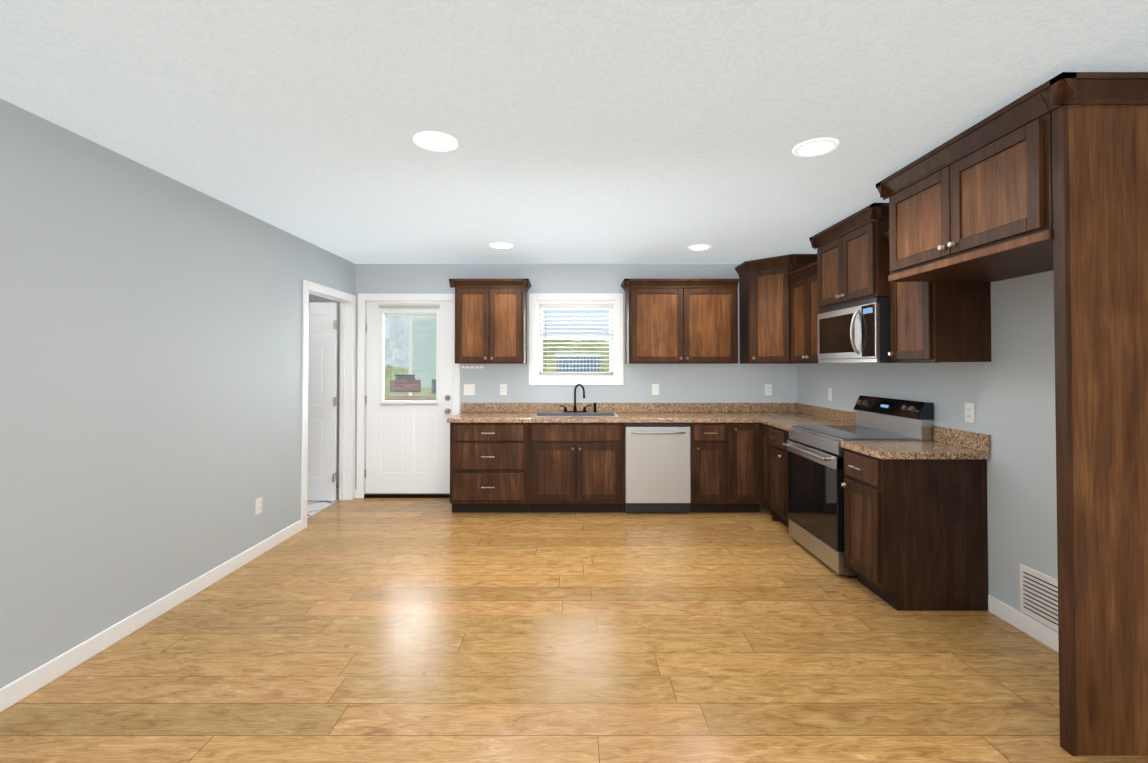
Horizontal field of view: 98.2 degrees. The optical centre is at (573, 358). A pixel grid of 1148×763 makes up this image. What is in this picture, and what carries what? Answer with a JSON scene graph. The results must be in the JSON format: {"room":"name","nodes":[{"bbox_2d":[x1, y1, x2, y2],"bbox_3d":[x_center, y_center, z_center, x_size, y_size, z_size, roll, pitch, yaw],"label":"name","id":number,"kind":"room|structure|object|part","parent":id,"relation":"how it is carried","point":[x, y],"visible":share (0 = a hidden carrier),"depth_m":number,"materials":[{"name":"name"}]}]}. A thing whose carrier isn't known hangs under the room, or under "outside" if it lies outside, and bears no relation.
{"room":"kitchen","nodes":[
{"label":"kitchen","id":0,"kind":"room"},
{"bbox_2d":[0,99,354,688],"bbox_3d":[-2.382,0.175,1.236,0.120,2.480,8.080,0,-1,0],"label":"wall","id":1,"kind":"structure","parent":0,"point":[151,385],"depth_m":2.58,"materials":[{"name":"grey paint"}]},
{"bbox_2d":[0,520,300,711],"bbox_3d":[-2.314,1.362,0.760,0.016,0.092,6.920,0,-1,0],"label":"baseboard","id":2,"kind":"structure","parent":1,"relation":"attached to","point":[20,688],"depth_m":2.56,"materials":[{"name":"white paint"}]},
{"bbox_2d":[255,497,261,514],"bbox_3d":[-2.319,1.081,3.662,0.009,0.116,0.072,0,-1,0],"label":"electrical outlet","id":3,"kind":"object","parent":1,"relation":"attached to","point":[258,506],"visible":1,"depth_m":3.65,"materials":[{"name":"white plastic"}]},
{"bbox_2d":[307,302,336,500],"bbox_3d":[-2.883,0.437,5.140,0.860,2.040,0.165,0,-1,0],"label":"hall door","id":4,"kind":"structure","parent":1,"relation":"in","point":[322,393],"depth_m":5.12,"materials":[{"name":"white paint"}]},
{"bbox_2d":[301,279,459,529],"bbox_3d":[-1.828,0.383,4.820,1.234,2.162,1.148,0,-1,0],"label":"door frame","id":5,"kind":"structure","parent":1,"relation":"attached to","point":[347,301],"depth_m":5.20,"materials":[{"name":"white paint"}]},
{"bbox_2d":[309,294,339,481],"bbox_3d":[-3.344,0.221,4.615,1.800,2.480,3.000,0,-1,0],"label":"shell","id":6,"kind":"object","parent":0,"point":[313,298],"depth_m":6.02,"materials":[{"name":"white paint"}]},
{"bbox_2d":[0,498,1147,762],"bbox_3d":[0.024,1.446,1.280,4.933,0.060,8.200,0,-1,0],"label":"floor","id":7,"kind":"structure","parent":0,"point":[394,630],"depth_m":2.34,"materials":[{"name":"brown wood"}]},
{"bbox_2d":[450,423,527,512],"bbox_3d":[-0.800,1.034,4.937,0.728,0.863,0.650,0,-1,0],"label":"base cabinet","id":8,"kind":"object","parent":7,"relation":"on","point":[488,467],"visible":0.96,"depth_m":4.65,"materials":[{"name":"brown wood"}]},
{"bbox_2d":[528,423,624,512],"bbox_3d":[0.021,1.034,4.940,0.910,0.863,0.644,0,-1,0],"label":"base cabinet","id":9,"kind":"object","parent":7,"relation":"on","point":[576,467],"visible":0.96,"depth_m":4.65,"materials":[{"name":"brown wood"}]},
{"bbox_2d":[624,423,690,512],"bbox_3d":[0.785,1.036,4.926,0.610,0.859,0.670,0,-1,0],"label":"dishwasher","id":10,"kind":"object","parent":7,"relation":"on","point":[657,467],"visible":0.98,"depth_m":4.64,"materials":[{"name":"silver metal"}]},
{"bbox_2d":[689,423,727,512],"bbox_3d":[1.270,1.034,4.939,0.352,0.863,0.650,0,-1,0],"label":"base cabinet","id":11,"kind":"object","parent":7,"relation":"on","point":[709,464],"visible":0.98,"depth_m":4.66,"materials":[{"name":"brown wood"}]},
{"bbox_2d":[726,423,762,512],"bbox_3d":[1.907,1.034,4.942,0.919,0.863,0.644,0,-1,0],"label":"base cabinet","id":12,"kind":"object","parent":7,"relation":"on","point":[745,475],"visible":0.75,"depth_m":4.66,"materials":[{"name":"brown wood"}]},
{"bbox_2d":[447,384,800,422],"bbox_3d":[0.588,0.506,4.948,3.556,0.498,0.648,0,-1,0],"label":"countertop","id":13,"kind":"structure","parent":12,"relation":"on","point":[574,412],"depth_m":5.19,"materials":[{"name":"stone"}]},
{"bbox_2d":[532,412,618,416],"bbox_3d":[0.010,0.657,5.032,0.840,0.198,0.470,0,-1,0],"label":"sink basin","id":14,"kind":"object","parent":13,"relation":"in","point":[534,414],"depth_m":5.19,"materials":[{"name":"silver metal"}]},
{"bbox_2d":[558,384,596,411],"bbox_3d":[0.036,0.410,5.178,0.404,0.300,0.159,0,-1,0],"label":"faucet","id":15,"kind":"object","parent":13,"relation":"on","point":[562,407],"depth_m":5.25,"materials":[{"name":"black metal"}]},
{"bbox_2d":[759,404,855,430],"bbox_3d":[2.052,0.522,4.322,0.630,0.140,0.607,0,-1,0],"label":"countertop","id":16,"kind":"structure","parent":12,"relation":"on","point":[782,416],"depth_m":4.65,"materials":[{"name":"stone"}]},
{"bbox_2d":[762,423,778,520],"bbox_3d":[2.057,1.029,4.572,0.616,0.863,0.186,0,-1,0],"label":"base cabinet","id":17,"kind":"object","parent":7,"relation":"on","point":[766,445],"visible":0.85,"depth_m":4.52,"materials":[{"name":"brown wood"}]},
{"bbox_2d":[769,426,790,527],"bbox_3d":[2.040,1.025,4.246,0.650,0.863,0.464,0,-1,0],"label":"base cabinet","id":18,"kind":"object","parent":7,"relation":"on","point":[778,477],"visible":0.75,"depth_m":4.28,"materials":[{"name":"brown wood"}]},
{"bbox_2d":[782,395,933,577],"bbox_3d":[2.007,0.868,3.630,0.700,1.159,0.756,0,-1,0],"label":"range","id":19,"kind":"object","parent":7,"relation":"on","point":[816,475],"visible":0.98,"depth_m":3.51,"materials":[{"name":"silver metal"}]},
{"bbox_2d":[841,449,987,610],"bbox_3d":[2.041,1.008,3.044,0.650,0.863,0.398,0,-1,0],"label":"base cabinet","id":20,"kind":"object","parent":7,"relation":"on","point":[915,534],"visible":1,"depth_m":2.85,"materials":[{"name":"brown wood"}]},
{"bbox_2d":[835,424,990,458],"bbox_3d":[2.055,0.504,3.038,0.626,0.140,0.427,0,-1,0],"label":"countertop","id":21,"kind":"structure","parent":20,"relation":"on","point":[948,443],"depth_m":2.96,"materials":[{"name":"stone"}]},
{"bbox_2d":[1037,72,1147,755],"bbox_3d":[2.051,0.203,1.797,0.634,2.440,0.096,0,-1,0],"label":"end panel","id":22,"kind":"object","parent":7,"relation":"on","point":[1100,180],"visible":1,"depth_m":1.80,"materials":[{"name":"brown wood"}]},
{"bbox_2d":[0,0,1147,263],"bbox_3d":[0.024,-1.104,1.315,4.933,0.080,8.200,0,-1,0],"label":"ceiling","id":23,"kind":"structure","parent":0,"point":[626,130],"depth_m":2.04,"materials":[{"name":"paint"}]},
{"bbox_2d":[413,131,457,151],"bbox_3d":[-0.667,-1.044,2.400,0.210,0.008,0.210,0,-1,0],"label":"recessed light","id":24,"kind":"object","parent":23,"relation":"in","point":[435,141],"visible":1,"depth_m":2.39,"materials":[{"name":"white plastic"}]},
{"bbox_2d":[490,243,512,248],"bbox_3d":[-0.653,-1.016,4.482,0.210,0.008,0.210,0,-1,0],"label":"recessed light","id":25,"kind":"object","parent":23,"relation":"in","point":[501,245],"visible":1,"depth_m":4.46,"materials":[{"name":"white plastic"}]},
{"bbox_2d":[688,245,710,250],"bbox_3d":[1.147,-1.015,4.544,0.210,0.008,0.210,0,-1,0],"label":"recessed light","id":26,"kind":"object","parent":23,"relation":"in","point":[699,247],"visible":0.98,"depth_m":4.53,"materials":[{"name":"white plastic"}]},
{"bbox_2d":[792,138,838,156],"bbox_3d":[1.196,-1.044,2.465,0.210,0.008,0.210,0,-1,0],"label":"recessed light","id":27,"kind":"object","parent":23,"relation":"in","point":[815,147],"visible":1,"depth_m":2.46,"materials":[{"name":"white plastic"}]},
{"bbox_2d":[355,264,796,488],"bbox_3d":[0.022,0.231,5.338,4.933,2.480,0.120,0,-1,0],"label":"wall","id":28,"kind":"structure","parent":0,"point":[712,383],"depth_m":5.28,"materials":[{"name":"grey paint"}]},
{"bbox_2d":[364,493,449,497],"bbox_3d":[-1.752,1.454,5.322,0.944,0.034,0.115,0,-1,0],"label":"threshold","id":29,"kind":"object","parent":28,"relation":"attached to","point":[406,495],"depth_m":5.26,"materials":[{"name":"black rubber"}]},
{"bbox_2d":[365,302,452,492],"bbox_3d":[-1.757,0.411,5.292,0.932,2.040,0.108,0,-1,0],"label":"entry door","id":30,"kind":"structure","parent":28,"relation":"in","point":[407,446],"depth_m":5.30,"materials":[{"name":"white paint"}]},
{"bbox_2d":[464,384,474,394],"bbox_3d":[-1.110,0.326,5.267,0.118,0.116,0.015,0,-1,0],"label":"switch plate","id":31,"kind":"object","parent":28,"relation":"attached to","point":[469,389],"visible":1,"depth_m":5.27,"materials":[{"name":"white plastic"}]},
{"bbox_2d":[462,366,482,367],"bbox_3d":[-1.075,0.085,5.260,0.230,0.028,0.036,0,-1,0],"label":"key rack","id":32,"kind":"object","parent":28,"relation":"attached to","point":[472,366],"visible":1,"depth_m":5.27,"materials":[{"name":"white plastic"}]},
{"bbox_2d":[449,279,531,363],"bbox_3d":[-0.845,-0.372,5.100,0.786,0.840,0.366,0,-1,0],"label":"upper cabinet","id":33,"kind":"object","parent":28,"relation":"attached to","point":[490,321],"visible":1,"depth_m":4.95,"materials":[{"name":"brown wood"}]},
{"bbox_2d":[500,384,506,394],"bbox_3d":[-0.748,0.325,5.271,0.072,0.116,0.009,0,-1,0],"label":"electrical outlet","id":34,"kind":"object","parent":28,"relation":"attached to","point":[503,389],"visible":1,"depth_m":5.27,"materials":[{"name":"white plastic"}]},
{"bbox_2d":[529,293,623,384],"bbox_3d":[0.023,-0.207,5.336,1.005,0.973,0.136,0,-1,0],"label":"window","id":35,"kind":"structure","parent":28,"relation":"in","point":[534,297],"depth_m":5.27,"materials":[{"name":"white paint"}]},
{"bbox_2d":[539,304,612,374],"bbox_3d":[0.023,-0.208,5.289,0.787,0.755,0.057,0,-1,0],"label":"window blinds","id":36,"kind":"object","parent":35,"relation":"attached to","point":[576,306],"visible":0.98,"depth_m":5.28,"materials":[{"name":"plastic"}]},
{"bbox_2d":[652,384,658,394],"bbox_3d":[0.864,0.323,5.272,0.072,0.116,0.009,0,-1,0],"label":"electrical outlet","id":37,"kind":"object","parent":28,"relation":"attached to","point":[655,389],"visible":1,"depth_m":5.27,"materials":[{"name":"white plastic"}]},
{"bbox_2d":[621,279,738,363],"bbox_3d":[1.066,-0.372,5.101,1.138,0.840,0.366,0,-1,0],"label":"upper cabinet","id":38,"kind":"object","parent":28,"relation":"attached to","point":[681,321],"visible":1,"depth_m":4.95,"materials":[{"name":"brown wood"}]},
{"bbox_2d":[765,384,771,394],"bbox_3d":[2.059,0.328,5.272,0.072,0.116,0.009,0,-1,0],"label":"electrical outlet","id":39,"kind":"object","parent":28,"relation":"attached to","point":[768,389],"visible":1,"depth_m":5.27,"materials":[{"name":"white plastic"}]},
{"bbox_2d":[735,254,816,363],"bbox_3d":[2.035,-0.464,4.955,0.663,1.020,0.663,0,-1,0],"label":"upper cabinet","id":40,"kind":"object","parent":28,"relation":"attached to","point":[802,260],"depth_m":4.84,"materials":[{"name":"brown wood"}]},
{"bbox_3d":[1.900,-0.466,4.820,0.488,1.020,0.067,-1,-1,45],"label":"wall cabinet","id":41,"kind":"part","parent":40,"relation":"part of","materials":[{"name":"brown wood"}]},
{"bbox_2d":[797,270,1057,631],"bbox_3d":[2.431,0.175,1.240,0.120,2.480,8.080,0,-1,0],"label":"wall","id":42,"kind":"structure","parent":0,"point":[1008,390],"depth_m":2.72,"materials":[{"name":"grey paint"}]},
{"bbox_2d":[787,261,820,362],"bbox_3d":[2.184,-0.383,4.339,0.366,0.840,0.673,0,-1,0],"label":"upper cabinet","id":43,"kind":"object","parent":42,"relation":"attached to","point":[804,314],"visible":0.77,"depth_m":4.38,"materials":[{"name":"brown wood"}]},
{"bbox_2d":[828,388,831,400],"bbox_3d":[2.364,0.326,4.594,0.009,0.116,0.072,0,-1,0],"label":"electrical outlet","id":44,"kind":"object","parent":42,"relation":"attached to","point":[830,394],"visible":1,"depth_m":4.58,"materials":[{"name":"white plastic"}]},
{"bbox_2d":[809,203,889,308],"bbox_3d":[2.143,-0.698,3.615,0.448,0.590,0.874,0,-1,0],"label":"upper cabinet","id":45,"kind":"object","parent":42,"relation":"attached to","point":[853,257],"visible":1,"depth_m":3.46,"materials":[{"name":"brown wood"}]},
{"bbox_2d":[817,297,939,362],"bbox_3d":[2.132,-0.184,3.607,0.470,0.428,0.772,0,-1,0],"label":"microwave","id":46,"kind":"object","parent":45,"relation":"attached to","point":[856,332],"visible":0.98,"depth_m":3.41,"materials":[{"name":"silver metal"}]},
{"bbox_2d":[883,230,990,361],"bbox_3d":[2.185,-0.401,3.022,0.366,0.840,0.390,0,-1,0],"label":"upper cabinet","id":47,"kind":"object","parent":42,"relation":"attached to","point":[940,321],"visible":0.67,"depth_m":2.83,"materials":[{"name":"brown wood"}]},
{"bbox_2d":[876,87,1053,281],"bbox_3d":[2.050,-0.725,2.355,0.636,0.570,0.993,0,-1,0],"label":"upper cabinet","id":48,"kind":"object","parent":42,"relation":"attached to","point":[973,203],"visible":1,"depth_m":2.21,"materials":[{"name":"brown wood"}]},
{"bbox_2d":[965,403,974,422],"bbox_3d":[2.365,0.323,2.975,0.009,0.116,0.072,0,-1,0],"label":"electrical outlet","id":49,"kind":"object","parent":42,"relation":"attached to","point":[969,412],"visible":1,"depth_m":2.97,"materials":[{"name":"white plastic"}]},
{"bbox_2d":[988,595,1058,652],"bbox_3d":[2.364,1.353,0.069,0.016,0.092,5.531,0,-1,0],"label":"baseboard","id":50,"kind":"structure","parent":42,"relation":"attached to","point":[1040,632],"depth_m":2.60,"materials":[{"name":"white paint"}]},
{"bbox_2d":[1020,564,1057,630],"bbox_3d":[2.364,1.207,2.485,0.011,0.250,0.300,0,-1,0],"label":"air vent","id":51,"kind":"object","parent":42,"relation":"in","point":[1038,596],"visible":0.65,"depth_m":2.52,"materials":[{"name":"white plastic"}]},
{"label":"outside","id":52,"kind":"structure","parent":0,"visible":0},
{"bbox_2d":[384,309,609,399],"bbox_3d":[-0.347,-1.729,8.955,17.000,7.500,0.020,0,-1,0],"label":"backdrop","id":53,"kind":"structure","parent":52,"point":[596,367],"depth_m":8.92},
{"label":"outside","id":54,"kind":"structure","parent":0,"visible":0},
{"bbox_2d":[307,482,338,517],"bbox_3d":[-3.294,1.491,4.598,1.700,0.060,2.800,0,-1,0],"label":"floor","id":55,"kind":"structure","parent":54,"point":[314,507],"depth_m":5.01,"materials":[{"name":"white tile"}]}
]}

